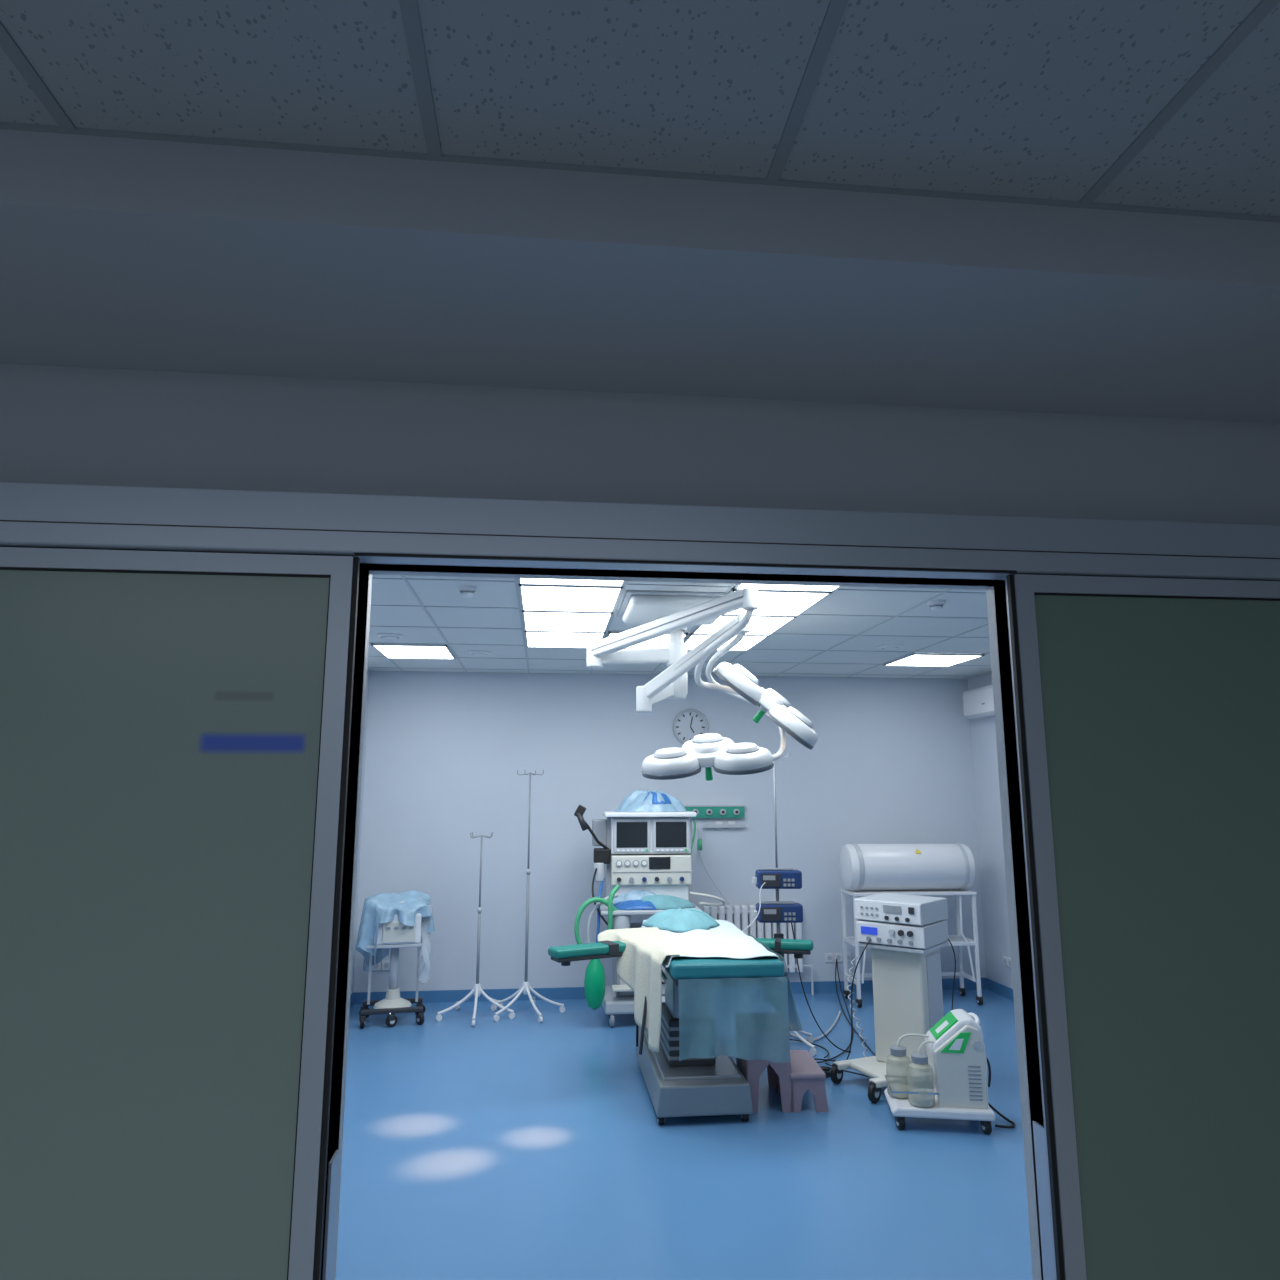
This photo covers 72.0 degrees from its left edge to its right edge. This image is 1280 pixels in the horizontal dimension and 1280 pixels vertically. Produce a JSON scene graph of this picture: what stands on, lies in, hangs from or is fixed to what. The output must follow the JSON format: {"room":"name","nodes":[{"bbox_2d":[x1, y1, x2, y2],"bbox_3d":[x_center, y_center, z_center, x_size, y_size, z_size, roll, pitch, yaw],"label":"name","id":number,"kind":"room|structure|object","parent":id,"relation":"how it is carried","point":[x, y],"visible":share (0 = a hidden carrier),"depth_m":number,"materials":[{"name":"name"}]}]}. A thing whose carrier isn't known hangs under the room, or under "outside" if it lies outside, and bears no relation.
{"room":"hospital corridor","nodes":[
{"label":"hospital corridor","id":0,"kind":"room"},
{"bbox_2d":[350,670,369,994],"bbox_3d":[-2.259,1.138,4.903,0.150,3.100,6.230,1,-10,-6],"label":"wall","id":1,"kind":"structure","parent":0,"point":[368,672],"depth_m":7.89,"materials":[{"name":"paint"}]},
{"bbox_2d":[350,993,353,1007],"bbox_3d":[-2.178,2.618,4.660,0.012,0.100,6.230,1,-10,-6],"label":"baseboard","id":2,"kind":"structure","parent":1,"relation":"attached to","point":[352,994],"depth_m":7.64,"materials":[{"name":"blue plastic"}]},
{"bbox_2d":[0,0,1279,215],"bbox_3d":[0.325,-1.160,-0.023,9.600,0.100,4.500,1,-10,-6],"label":"ceiling","id":3,"kind":"structure","parent":0,"point":[1016,98],"depth_m":1.37,"materials":[{"name":"tile"}]},
{"bbox_2d":[0,0,1279,222],"bbox_3d":[0.355,-1.157,-0.315,9.600,0.005,3.922,1,-10,-6],"label":"grid","id":4,"kind":"object","parent":3,"relation":"attached to","point":[409,8],"depth_m":1.48,"materials":[{"name":"grey metal"}]},
{"bbox_2d":[0,363,1279,1279],"bbox_3d":[0.081,0.674,1.995,9.800,3.040,0.120,1,-10,-6],"label":"wall","id":5,"kind":"structure","parent":0,"point":[59,424],"depth_m":2.11,"materials":[{"name":"paint"}]},
{"bbox_2d":[0,570,328,1279],"bbox_3d":[-1.222,0.937,1.690,1.105,2.200,0.021,1,-10,-6],"label":"pane","id":6,"kind":"object","parent":5,"relation":"attached to","point":[155,895],"visible":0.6,"depth_m":1.77,"materials":[{"name":"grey glass"}]},
{"bbox_2d":[211,689,276,703],"bbox_3d":[-0.836,0.118,1.860,0.130,0.030,0.001,1,-10,-6],"label":"blurred caption","id":7,"kind":"object","parent":6,"relation":"attached to","point":[218,695],"visible":1,"depth_m":1.86,"materials":[{"name":"grey"}]},
{"bbox_2d":[194,729,310,756],"bbox_3d":[-0.811,0.216,1.846,0.230,0.057,0.001,1,-10,-6],"label":"sign","id":8,"kind":"object","parent":6,"relation":"attached to","point":[209,742],"visible":1,"depth_m":1.85,"materials":[{"name":"blue plastic"}]},
{"bbox_2d":[0,567,330,1279],"bbox_3d":[-1.222,0.937,1.693,1.105,2.200,0.039,1,-10,-6],"label":"bead","id":9,"kind":"object","parent":5,"relation":"attached to","point":[1,568],"visible":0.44,"depth_m":1.86,"materials":[{"name":"black rubber"}]},
{"bbox_2d":[313,557,359,1279],"bbox_3d":[-0.621,0.974,1.737,0.011,2.342,0.014,1,-10,-6],"label":"edge gasket","id":10,"kind":"object","parent":5,"relation":"attached to","point":[356,561],"visible":1,"depth_m":1.80,"materials":[{"name":"black rubber"}]},
{"bbox_2d":[0,481,1279,580],"bbox_3d":[0.092,-0.232,2.037,5.800,0.139,0.100,1,-10,-6],"label":"door track","id":11,"kind":"object","parent":5,"relation":"attached to","point":[372,528],"visible":1,"depth_m":1.98,"materials":[{"name":"silver metal"}]},
{"bbox_2d":[0,547,353,1279],"bbox_3d":[-1.222,0.965,1.685,1.195,2.342,0.045,1,-10,-6],"label":"frame","id":12,"kind":"object","parent":11,"relation":"hanging from","point":[340,568],"visible":0.94,"depth_m":1.84,"materials":[{"name":"silver metal"}]},
{"bbox_2d":[1005,574,1279,1279],"bbox_3d":[1.482,1.013,1.969,1.206,2.342,0.045,1,-10,-6],"label":"frame","id":13,"kind":"object","parent":11,"relation":"hanging from","point":[1026,585],"visible":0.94,"depth_m":1.98,"materials":[{"name":"silver metal"}]},
{"bbox_2d":[321,563,1054,1279],"bbox_3d":[0.138,0.993,1.960,1.638,2.400,0.175,1,-10,-6],"label":"lining","id":14,"kind":"object","parent":5,"relation":"attached to","point":[1030,1171],"depth_m":2.09,"materials":[{"name":"grey plastic"}]},
{"bbox_2d":[1006,574,1064,1279],"bbox_3d":[0.878,1.001,1.894,0.011,2.342,0.014,1,-10,-6],"label":"edge gasket","id":15,"kind":"object","parent":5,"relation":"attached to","point":[1047,1092],"visible":1,"depth_m":1.95,"materials":[{"name":"black rubber"}]},
{"bbox_2d":[1034,593,1279,1274],"bbox_3d":[1.482,0.985,1.977,1.116,2.200,0.039,1,-10,-6],"label":"bead","id":16,"kind":"object","parent":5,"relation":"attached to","point":[1062,594],"visible":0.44,"depth_m":2.11,"materials":[{"name":"black rubber"}]},
{"bbox_2d":[1035,595,1279,1279],"bbox_3d":[1.482,0.985,1.974,1.116,2.200,0.021,1,-10,-6],"label":"pane","id":17,"kind":"object","parent":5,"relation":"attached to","point":[1162,715],"visible":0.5,"depth_m":1.99,"materials":[{"name":"green glass"}]},
{"bbox_2d":[353,672,985,991],"bbox_3d":[0.372,1.723,8.341,6.120,3.100,0.150,1,-10,-6],"label":"wall","id":18,"kind":"structure","parent":0,"point":[890,761],"depth_m":8.25,"materials":[{"name":"paint"}]},
{"bbox_2d":[372,961,389,970],"bbox_3d":[-2.282,2.874,7.776,0.165,0.080,0.014,1,-10,-6],"label":"wall socket","id":19,"kind":"object","parent":18,"relation":"attached to","point":[385,964],"visible":0.66,"depth_m":7.77,"materials":[{"name":"white plastic"}]},
{"bbox_2d":[353,978,985,1004],"bbox_3d":[0.381,3.188,8.011,5.820,0.100,0.012,1,-10,-6],"label":"baseboard","id":20,"kind":"structure","parent":18,"relation":"attached to","point":[434,996],"depth_m":7.88,"materials":[{"name":"blue plastic"}]},
{"bbox_2d":[672,709,707,743],"bbox_3d":[0.481,0.832,8.410,0.350,0.350,0.035,1,-10,-6],"label":"wall clock","id":21,"kind":"object","parent":18,"relation":"attached to","point":[688,723],"visible":0.81,"depth_m":8.42,"materials":[{"name":"grey plastic"}]},
{"bbox_2d":[683,805,745,906],"bbox_3d":[0.704,1.991,8.152,0.590,0.913,0.203,1,-10,-6],"label":"rail","id":22,"kind":"object","parent":18,"relation":"attached to","point":[703,811],"visible":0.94,"depth_m":8.26,"materials":[{"name":"teal"}]},
{"bbox_2d":[706,809,711,814],"bbox_3d":[0.646,1.609,8.238,0.056,0.056,0.032,1,-10,-6],"label":"outlet","id":23,"kind":"object","parent":22,"relation":"attached to","point":[708,811],"depth_m":8.22,"materials":[{"name":"grey plastic"}]},
{"bbox_2d":[720,809,725,814],"bbox_3d":[0.776,1.611,8.252,0.056,0.056,0.032,1,-10,-6],"label":"outlet","id":24,"kind":"object","parent":22,"relation":"attached to","point":[722,811],"depth_m":8.24,"materials":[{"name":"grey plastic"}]},
{"bbox_2d":[715,821,734,829],"bbox_3d":[0.804,1.746,8.297,0.190,0.080,0.020,1,-10,-6],"label":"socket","id":25,"kind":"object","parent":22,"relation":"attached to","point":[719,825],"depth_m":8.27,"materials":[{"name":"white plastic"}]},
{"bbox_2d":[733,809,739,814],"bbox_3d":[0.905,1.613,8.265,0.056,0.056,0.032,1,-10,-6],"label":"outlet","id":26,"kind":"object","parent":22,"relation":"attached to","point":[735,811],"depth_m":8.25,"materials":[{"name":"grey plastic"}]},
{"bbox_2d":[702,905,813,994],"bbox_3d":[1.082,2.847,8.094,1.020,0.800,0.110,1,-10,-6],"label":"radiator","id":27,"kind":"object","parent":18,"relation":"attached to","point":[757,927],"visible":0.34,"depth_m":8.08,"materials":[{"name":"white metal"}]},
{"bbox_2d":[825,953,850,961],"bbox_3d":[1.842,2.956,8.206,0.242,0.076,0.014,1,-10,-6],"label":"wall socket","id":28,"kind":"object","parent":18,"relation":"attached to","point":[829,957],"visible":0.79,"depth_m":8.20,"materials":[{"name":"white plastic"}]},
{"bbox_2d":[368,575,991,678],"bbox_3d":[0.701,-0.216,5.529,6.120,0.100,6.380,1,-10,-6],"label":"ceiling","id":29,"kind":"structure","parent":0,"point":[384,591],"depth_m":6.19,"materials":[{"name":"tile"}]},
{"bbox_2d":[377,633,402,638],"bbox_3d":[-1.785,-0.022,6.289,0.180,0.028,0.180,1,-10,-6],"label":"diffuser","id":30,"kind":"object","parent":29,"relation":"attached to","point":[381,635],"depth_m":6.24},
{"bbox_2d":[371,643,455,658],"bbox_3d":[-1.780,0.093,6.989,0.560,0.016,0.670,1,-10,-6],"label":"frame","id":31,"kind":"object","parent":29,"relation":"attached to","point":[372,644],"visible":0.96,"depth_m":6.68,"materials":[{"name":"grey plastic"}]},
{"bbox_2d":[375,646,452,658],"bbox_3d":[-1.780,0.097,6.988,0.540,0.001,0.650,1,-10,-6],"label":"diffuser","id":32,"kind":"object","parent":31,"relation":"attached to","point":[389,651],"visible":1,"depth_m":7.00,"materials":[{"name":"white plastic"}]},
{"bbox_2d":[458,585,476,597],"bbox_3d":[-0.941,-0.262,4.799,0.100,0.055,0.100,1,-10,-6],"label":"smoke detector","id":33,"kind":"object","parent":29,"relation":"attached to","point":[466,591],"visible":1,"depth_m":4.77,"materials":[{"name":"white plastic"}]},
{"bbox_2d":[468,650,490,655],"bbox_3d":[-1.286,0.110,7.065,0.180,0.028,0.180,1,-10,-6],"label":"diffuser","id":34,"kind":"object","parent":29,"relation":"attached to","point":[474,652],"depth_m":7.02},
{"bbox_2d":[524,631,605,647],"bbox_3d":[-0.553,-0.003,6.423,0.560,0.016,0.670,1,-10,-6],"label":"frame","id":35,"kind":"object","parent":29,"relation":"attached to","point":[525,632],"visible":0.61,"depth_m":6.13,"materials":[{"name":"grey plastic"}]},
{"bbox_2d":[527,632,602,646],"bbox_3d":[-0.553,0.001,6.423,0.540,0.001,0.650,1,-10,-6],"label":"diffuser","id":36,"kind":"object","parent":35,"relation":"attached to","point":[535,639],"visible":0.8,"depth_m":6.40,"materials":[{"name":"white plastic"}]},
{"bbox_2d":[522,611,612,632],"bbox_3d":[-0.479,-0.120,5.737,0.560,0.016,0.670,1,-10,-6],"label":"frame","id":37,"kind":"object","parent":29,"relation":"attached to","point":[523,614],"visible":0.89,"depth_m":5.50,"materials":[{"name":"grey plastic"}]},
{"bbox_2d":[524,612,609,631],"bbox_3d":[-0.479,-0.116,5.737,0.540,0.001,0.650,1,-10,-6],"label":"diffuser","id":38,"kind":"object","parent":37,"relation":"attached to","point":[533,620],"visible":1,"depth_m":5.71,"materials":[{"name":"white plastic"}]},
{"bbox_2d":[518,584,622,612],"bbox_3d":[-0.405,-0.237,5.051,0.560,0.016,0.670,1,-10,-6],"label":"frame","id":39,"kind":"object","parent":29,"relation":"attached to","point":[519,585],"visible":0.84,"depth_m":4.81,"materials":[{"name":"white metal"}]},
{"bbox_2d":[521,586,619,610],"bbox_3d":[-0.405,-0.233,5.050,0.540,0.001,0.650,1,-10,-6],"label":"diffuser","id":40,"kind":"object","parent":39,"relation":"attached to","point":[534,598],"visible":1,"depth_m":5.03,"materials":[{"name":"white plastic"}]},
{"bbox_2d":[517,578,625,586],"bbox_3d":[-0.331,-0.353,4.365,0.560,0.016,0.670,1,-10,-6],"label":"frame","id":41,"kind":"object","parent":29,"relation":"attached to","point":[519,580],"visible":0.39,"depth_m":4.67,"materials":[{"name":"white metal"}]},
{"bbox_2d":[520,578,622,584],"bbox_3d":[-0.331,-0.349,4.364,0.540,0.001,0.650,1,-10,-6],"label":"diffuser","id":42,"kind":"object","parent":41,"relation":"attached to","point":[523,580],"visible":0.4,"depth_m":4.62,"materials":[{"name":"white plastic"}]},
{"bbox_2d":[606,631,687,648],"bbox_3d":[0.024,0.007,6.484,0.560,0.016,0.670,1,-10,-6],"label":"frame","id":43,"kind":"object","parent":29,"relation":"attached to","point":[609,632],"visible":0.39,"depth_m":6.18,"materials":[{"name":"white metal"}]},
{"bbox_2d":[609,634,684,648],"bbox_3d":[0.024,0.011,6.483,0.540,0.001,0.650,1,-10,-6],"label":"diffuser","id":44,"kind":"object","parent":43,"relation":"attached to","point":[662,641],"visible":0.4,"depth_m":6.57,"materials":[{"name":"white plastic"}]},
{"bbox_2d":[367,575,991,679],"bbox_3d":[0.709,-0.177,5.447,5.820,0.007,6.230,1,-10,-6],"label":"grid","id":45,"kind":"object","parent":29,"relation":"attached to","point":[402,576],"visible":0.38,"depth_m":6.48,"materials":[{"name":"grey metal"}]},
{"bbox_2d":[586,587,817,780],"bbox_3d":[0.512,0.288,5.086,1.424,1.043,1.276,5,-11,-25],"label":"light","id":46,"kind":"object","parent":29,"relation":"hanging from","point":[661,613],"visible":1,"depth_m":4.96,"materials":[{"name":"white metal"}]},
{"bbox_2d":[683,633,768,650],"bbox_3d":[0.601,0.017,6.544,0.560,0.016,0.670,1,-10,-6],"label":"frame","id":47,"kind":"object","parent":29,"relation":"attached to","point":[688,637],"visible":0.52,"depth_m":6.33,"materials":[{"name":"white metal"}]},
{"bbox_2d":[686,635,764,649],"bbox_3d":[0.601,0.021,6.544,0.540,0.001,0.650,1,-10,-6],"label":"diffuser","id":48,"kind":"object","parent":47,"relation":"attached to","point":[746,642],"visible":0.6,"depth_m":6.53,"materials":[{"name":"white plastic"}]},
{"bbox_2d":[692,615,796,635],"bbox_3d":[0.675,-0.099,5.858,0.560,0.016,0.670,1,-10,-6],"label":"frame","id":49,"kind":"object","parent":29,"relation":"attached to","point":[792,617],"visible":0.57,"depth_m":5.76,"materials":[{"name":"white metal"}]},
{"bbox_2d":[695,616,791,634],"bbox_3d":[0.675,-0.095,5.858,0.540,0.001,0.650,1,-10,-6],"label":"diffuser","id":50,"kind":"object","parent":49,"relation":"attached to","point":[758,625],"visible":0.6,"depth_m":5.85,"materials":[{"name":"white plastic"}]},
{"bbox_2d":[724,588,831,615],"bbox_3d":[0.749,-0.216,5.172,0.560,0.016,0.670,1,-10,-6],"label":"frame","id":51,"kind":"object","parent":29,"relation":"attached to","point":[732,589],"visible":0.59,"depth_m":4.88,"materials":[{"name":"white metal"}]},
{"bbox_2d":[727,591,826,614],"bbox_3d":[0.749,-0.212,5.171,0.540,0.001,0.650,1,-10,-6],"label":"diffuser","id":52,"kind":"object","parent":51,"relation":"attached to","point":[769,603],"visible":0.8,"depth_m":5.16,"materials":[{"name":"white plastic"}]},
{"bbox_2d":[734,584,841,591],"bbox_3d":[0.823,-0.333,4.486,0.560,0.016,0.670,1,-10,-6],"label":"frame","id":53,"kind":"object","parent":29,"relation":"attached to","point":[736,586],"visible":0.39,"depth_m":4.80,"materials":[{"name":"white metal"}]},
{"bbox_2d":[738,584,837,590],"bbox_3d":[0.823,-0.329,4.485,0.540,0.001,0.650,1,-10,-6],"label":"diffuser","id":54,"kind":"object","parent":53,"relation":"attached to","point":[758,586],"visible":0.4,"depth_m":4.75,"materials":[{"name":"white plastic"}]},
{"bbox_2d":[878,644,902,649],"bbox_3d":[1.924,0.059,6.767,0.180,0.028,0.180,1,-10,-6],"label":"diffuser","id":55,"kind":"object","parent":29,"relation":"attached to","point":[887,646],"depth_m":6.72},
{"bbox_2d":[883,653,983,666],"bbox_3d":[2.465,0.170,7.444,0.600,0.016,0.650,1,-10,-6],"label":"frame","id":56,"kind":"object","parent":29,"relation":"attached to","point":[912,654],"visible":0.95,"depth_m":7.15,"materials":[{"name":"white metal"}]},
{"bbox_2d":[888,655,978,665],"bbox_3d":[2.465,0.174,7.443,0.580,0.001,0.630,1,-10,-6],"label":"ceiling light","id":57,"kind":"object","parent":56,"relation":"attached to","point":[915,660],"visible":1,"depth_m":7.44,"materials":[{"name":"white plastic"}]},
{"bbox_2d":[927,599,944,610],"bbox_3d":[1.736,-0.201,5.159,0.100,0.055,0.100,1,-10,-6],"label":"smoke detector","id":58,"kind":"object","parent":29,"relation":"attached to","point":[937,604],"visible":1,"depth_m":5.13,"materials":[{"name":"white plastic"}]},
{"bbox_2d":[336,989,1032,1279],"bbox_3d":[1.135,2.788,5.060,6.990,0.100,6.490,1,-10,-6],"label":"floor","id":59,"kind":"structure","parent":0,"point":[521,1147],"depth_m":4.41,"materials":[{"name":"blue plastic"}]},
{"bbox_2d":[355,890,434,1028],"bbox_3d":[-2.013,2.589,7.233,0.631,1.021,0.560,2,-10,-14],"label":"trolley","id":60,"kind":"object","parent":59,"relation":"on","point":[394,921],"visible":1,"depth_m":7.10,"materials":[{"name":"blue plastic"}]},
{"bbox_2d":[366,937,422,948],"bbox_3d":[-2.010,2.486,7.236,0.440,0.025,0.360,2,-10,-14],"label":"shelf","id":61,"kind":"object","parent":60,"relation":"attached to","point":[404,943],"depth_m":7.07,"materials":[{"name":"grey plastic"}]},
{"bbox_2d":[355,890,434,971],"bbox_3d":[-2.013,2.411,7.263,0.631,0.660,0.560,2,-10,-14],"label":"drape","id":62,"kind":"object","parent":60,"relation":"hanging from","point":[394,921],"depth_m":7.10,"materials":[{"name":"blue fabric"}]},
{"bbox_2d":[435,832,514,1026],"bbox_3d":[-1.349,2.375,7.378,0.645,1.491,0.613,1,-10,-6],"label":"stand","id":63,"kind":"object","parent":59,"relation":"on","point":[476,990],"visible":0.99,"depth_m":7.31,"materials":[{"name":"silver metal"}]},
{"bbox_2d":[491,770,564,1022],"bbox_3d":[-0.944,2.128,7.507,0.645,2.021,0.613,6,-11,-30],"label":"stand","id":64,"kind":"object","parent":59,"relation":"on","point":[526,988],"visible":0.98,"depth_m":7.43,"materials":[{"name":"silver metal"}]},
{"bbox_2d":[574,789,724,1026],"bbox_3d":[0.060,2.213,7.515,1.273,1.850,0.984,1,-10,-6],"label":"machine","id":65,"kind":"object","parent":59,"relation":"on","point":[647,842],"visible":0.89,"depth_m":7.33,"materials":[{"name":"grey plastic"}]},
{"bbox_2d":[594,863,603,881],"bbox_3d":[-0.342,1.934,7.346,0.090,0.150,0.090,1,-10,-6],"label":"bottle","id":66,"kind":"object","parent":65,"relation":"on","point":[598,867],"depth_m":7.31,"materials":[{"name":"white plastic"}]},
{"bbox_2d":[611,985,632,991],"bbox_3d":[-0.103,2.779,7.034,0.240,0.020,0.160,1,-10,-6],"label":"tray","id":67,"kind":"object","parent":65,"relation":"on","point":[616,988],"depth_m":6.97,"materials":[{"name":"beige plastic"}]},
{"bbox_2d":[616,822,647,847],"bbox_3d":[-0.067,1.627,7.362,0.260,0.210,0.010,1,-10,-6],"label":"screen","id":68,"kind":"object","parent":65,"relation":"on","point":[628,834],"depth_m":7.36,"materials":[{"name":"grey glass"}]},
{"bbox_2d":[602,811,696,816],"bbox_3d":[0.071,1.493,7.557,0.770,0.040,0.420,1,-10,-6],"label":"shelf","id":69,"kind":"object","parent":65,"relation":"attached to","point":[604,813],"depth_m":7.36,"materials":[{"name":"white plastic"}]},
{"bbox_2d":[600,904,701,915],"bbox_3d":[0.067,2.233,7.329,0.820,0.035,0.540,1,-10,-6],"label":"shelf","id":70,"kind":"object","parent":65,"relation":"on","point":[603,908],"depth_m":7.06,"materials":[{"name":"grey plastic"}]},
{"bbox_2d":[656,822,686,846],"bbox_3d":[0.262,1.633,7.396,0.260,0.210,0.010,1,-10,-6],"label":"screen","id":71,"kind":"object","parent":65,"relation":"on","point":[668,834],"depth_m":7.39,"materials":[{"name":"grey glass"}]},
{"bbox_2d":[548,908,813,1124],"bbox_3d":[0.428,2.345,5.769,1.550,1.010,1.718,-6,-11,32],"label":"table","id":72,"kind":"object","parent":59,"relation":"on","point":[728,991],"visible":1,"depth_m":5.09,"materials":[{"name":"fabric"}]},
{"bbox_2d":[551,952,622,962],"bbox_3d":[-0.240,2.059,5.769,0.697,0.025,0.130,5,-11,-29],"label":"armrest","id":73,"kind":"object","parent":72,"relation":"on","point":[563,958],"depth_m":5.63,"materials":[{"name":"teal leather"}]},
{"bbox_2d":[641,908,719,931],"bbox_3d":[0.316,1.989,6.319,0.498,0.123,0.437,6,-11,-32],"label":"drape","id":74,"kind":"object","parent":72,"relation":"on","point":[690,919],"depth_m":6.20,"materials":[{"name":"teal fabric"}]},
{"bbox_2d":[678,977,789,1062],"bbox_3d":[0.532,2.149,4.972,0.630,0.450,0.049,1,-10,-6],"label":"drape","id":75,"kind":"object","parent":72,"relation":"hanging from","point":[746,1018],"depth_m":4.98,"materials":[{"name":"blue fabric"}]},
{"bbox_2d":[748,933,802,1030],"bbox_3d":[0.852,2.178,5.612,0.118,0.463,0.950,1,-10,-6],"label":"drape","id":76,"kind":"object","parent":72,"relation":"hanging from","point":[771,945],"depth_m":5.26,"materials":[{"name":"blue fabric"}]},
{"bbox_2d":[771,949,810,954],"bbox_3d":[0.948,2.083,5.912,0.388,0.025,0.110,-2,-10,11],"label":"armrest","id":77,"kind":"object","parent":72,"relation":"on","point":[779,951],"depth_m":5.85,"materials":[{"name":"grey metal"}]},
{"bbox_2d":[736,1032,827,1112],"bbox_3d":[0.852,2.569,5.387,0.475,0.441,0.487,0,-10,-2],"label":"step stool","id":78,"kind":"object","parent":59,"relation":"on","point":[792,1079],"visible":0.52,"depth_m":5.15,"materials":[{"name":"plastic"}]},
{"bbox_2d":[743,751,850,1055],"bbox_3d":[0.978,1.899,6.514,0.852,2.141,0.638,5,-11,-29],"label":"stand","id":79,"kind":"object","parent":59,"relation":"on","point":[777,911],"visible":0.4,"depth_m":6.48,"materials":[{"name":"silver metal"}]},
{"bbox_2d":[820,1066,830,1077],"bbox_3d":[1.183,2.827,5.788,0.180,0.066,0.120,7,-12,-34],"label":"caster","id":80,"kind":"object","parent":59,"relation":"on","point":[827,1071],"visible":0.27,"depth_m":5.75,"materials":[{"name":"grey plastic"}]},
{"bbox_2d":[789,959,875,1077],"bbox_3d":[1.260,2.907,6.971,0.953,0.299,2.491,-1,-10,4],"label":"floor cables","id":81,"kind":"object","parent":59,"relation":"on","point":[839,1013],"visible":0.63,"depth_m":6.62,"materials":[{"name":"black rubber"}]},
{"bbox_2d":[825,893,955,1102],"bbox_3d":[1.612,2.283,5.807,0.820,1.145,0.838,4,-10,-23],"label":"cart","id":82,"kind":"object","parent":59,"relation":"on","point":[905,935],"visible":0.93,"depth_m":5.63,"materials":[{"name":"beige plastic"}]},
{"bbox_2d":[858,941,948,953],"bbox_3d":[1.731,1.995,5.784,0.440,0.025,0.440,-8,-12,38],"label":"shelf","id":83,"kind":"object","parent":82,"relation":"attached to","point":[881,946],"depth_m":5.62,"materials":[{"name":"grey plastic"}]},
{"bbox_2d":[908,907,913,913],"bbox_3d":[1.706,1.703,5.544,0.035,0.040,0.009,-8,-13,40],"label":"switch","id":84,"kind":"object","parent":82,"relation":"attached to","point":[910,909],"depth_m":5.54,"materials":[{"name":"grey plastic"}]},
{"bbox_2d":[839,843,982,1007],"bbox_3d":[2.413,2.527,7.920,1.160,1.372,0.424,1,-10,-5],"label":"drum","id":85,"kind":"object","parent":59,"relation":"on","point":[864,869],"visible":0.98,"depth_m":7.83,"materials":[{"name":"white metal"}]},
{"bbox_2d":[840,888,976,895],"bbox_3d":[2.413,2.275,7.963,1.120,0.025,0.400,1,-10,-5],"label":"shelf","id":86,"kind":"object","parent":85,"relation":"attached to","point":[851,891],"depth_m":7.86,"materials":[{"name":"white metal"}]},
{"bbox_2d":[849,936,970,942],"bbox_3d":[2.413,2.691,7.892,1.060,0.010,0.320,1,-10,-5],"label":"shelf","id":87,"kind":"object","parent":85,"relation":"attached to","point":[953,939],"depth_m":7.86,"materials":[{"name":"grey plastic"}]},
{"bbox_2d":[884,1009,1015,1133],"bbox_3d":[1.755,2.437,5.022,0.684,0.579,0.368,-1,-10,8],"label":"suction machine","id":88,"kind":"object","parent":59,"relation":"on","point":[954,1084],"visible":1,"depth_m":4.89,"materials":[{"name":"white plastic"}]},
{"bbox_2d":[886,1055,910,1098],"bbox_3d":[1.493,2.497,5.074,0.146,0.230,0.142,-1,-10,8],"label":"jar","id":89,"kind":"object","parent":88,"relation":"on","point":[896,1065],"depth_m":5.02,"materials":[{"name":"clear glass"}]},
{"bbox_2d":[907,1062,934,1107],"bbox_3d":[1.571,2.472,4.931,0.146,0.230,0.142,-1,-10,8],"label":"jar","id":90,"kind":"object","parent":88,"relation":"on","point":[920,1075],"depth_m":4.88,"materials":[{"name":"clear glass"}]},
{"bbox_2d":[644,1030,740,1080],"bbox_3d":[0.300,2.598,5.568,0.450,0.025,1.080,1,-10,-6],"label":"table base","id":91,"kind":"object","parent":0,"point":[724,1068],"depth_m":5.18,"materials":[{"name":"silver metal"}]},
{"bbox_2d":[968,674,1012,988],"bbox_3d":[3.678,1.244,5.525,0.150,3.100,6.230,1,-10,-6],"label":"wall","id":92,"kind":"structure","parent":0,"point":[983,731],"depth_m":8.29,"materials":[{"name":"paint"}]},
{"bbox_2d":[963,685,994,718],"bbox_3d":[3.256,0.569,8.211,0.153,0.270,0.760,1,-10,-6],"label":"air conditioner","id":93,"kind":"object","parent":92,"relation":"attached to","point":[978,703],"visible":0.56,"depth_m":8.27,"materials":[{"name":"white plastic"}]},
{"bbox_2d":[986,978,1013,1000],"bbox_3d":[3.597,2.721,5.265,0.012,0.100,6.230,1,-10,-6],"label":"baseboard","id":94,"kind":"structure","parent":92,"relation":"attached to","point":[1007,992],"depth_m":8.06,"materials":[{"name":"blue plastic"}]},
{"bbox_2d":[1003,956,1011,967],"bbox_3d":[3.313,2.900,7.931,0.014,0.080,0.165,1,-10,-6],"label":"wall socket","id":95,"kind":"object","parent":92,"relation":"attached to","point":[1006,961],"visible":0.79,"depth_m":7.94,"materials":[{"name":"white plastic"}]},
{"bbox_3d":[0.330,0.281,-0.318,9.800,3.040,4.600,1,-10,-6],"label":"wall","id":96,"kind":"structure","parent":0,"visible":0},
{"bbox_2d":[0,129,1279,422],"bbox_3d":[0.118,-0.716,1.873,9.598,0.139,0.589,1,-10,-6],"label":"trim","id":97,"kind":"structure","parent":96,"relation":"attached to","point":[117,253],"depth_m":1.69,"materials":[{"name":"grey paint"}]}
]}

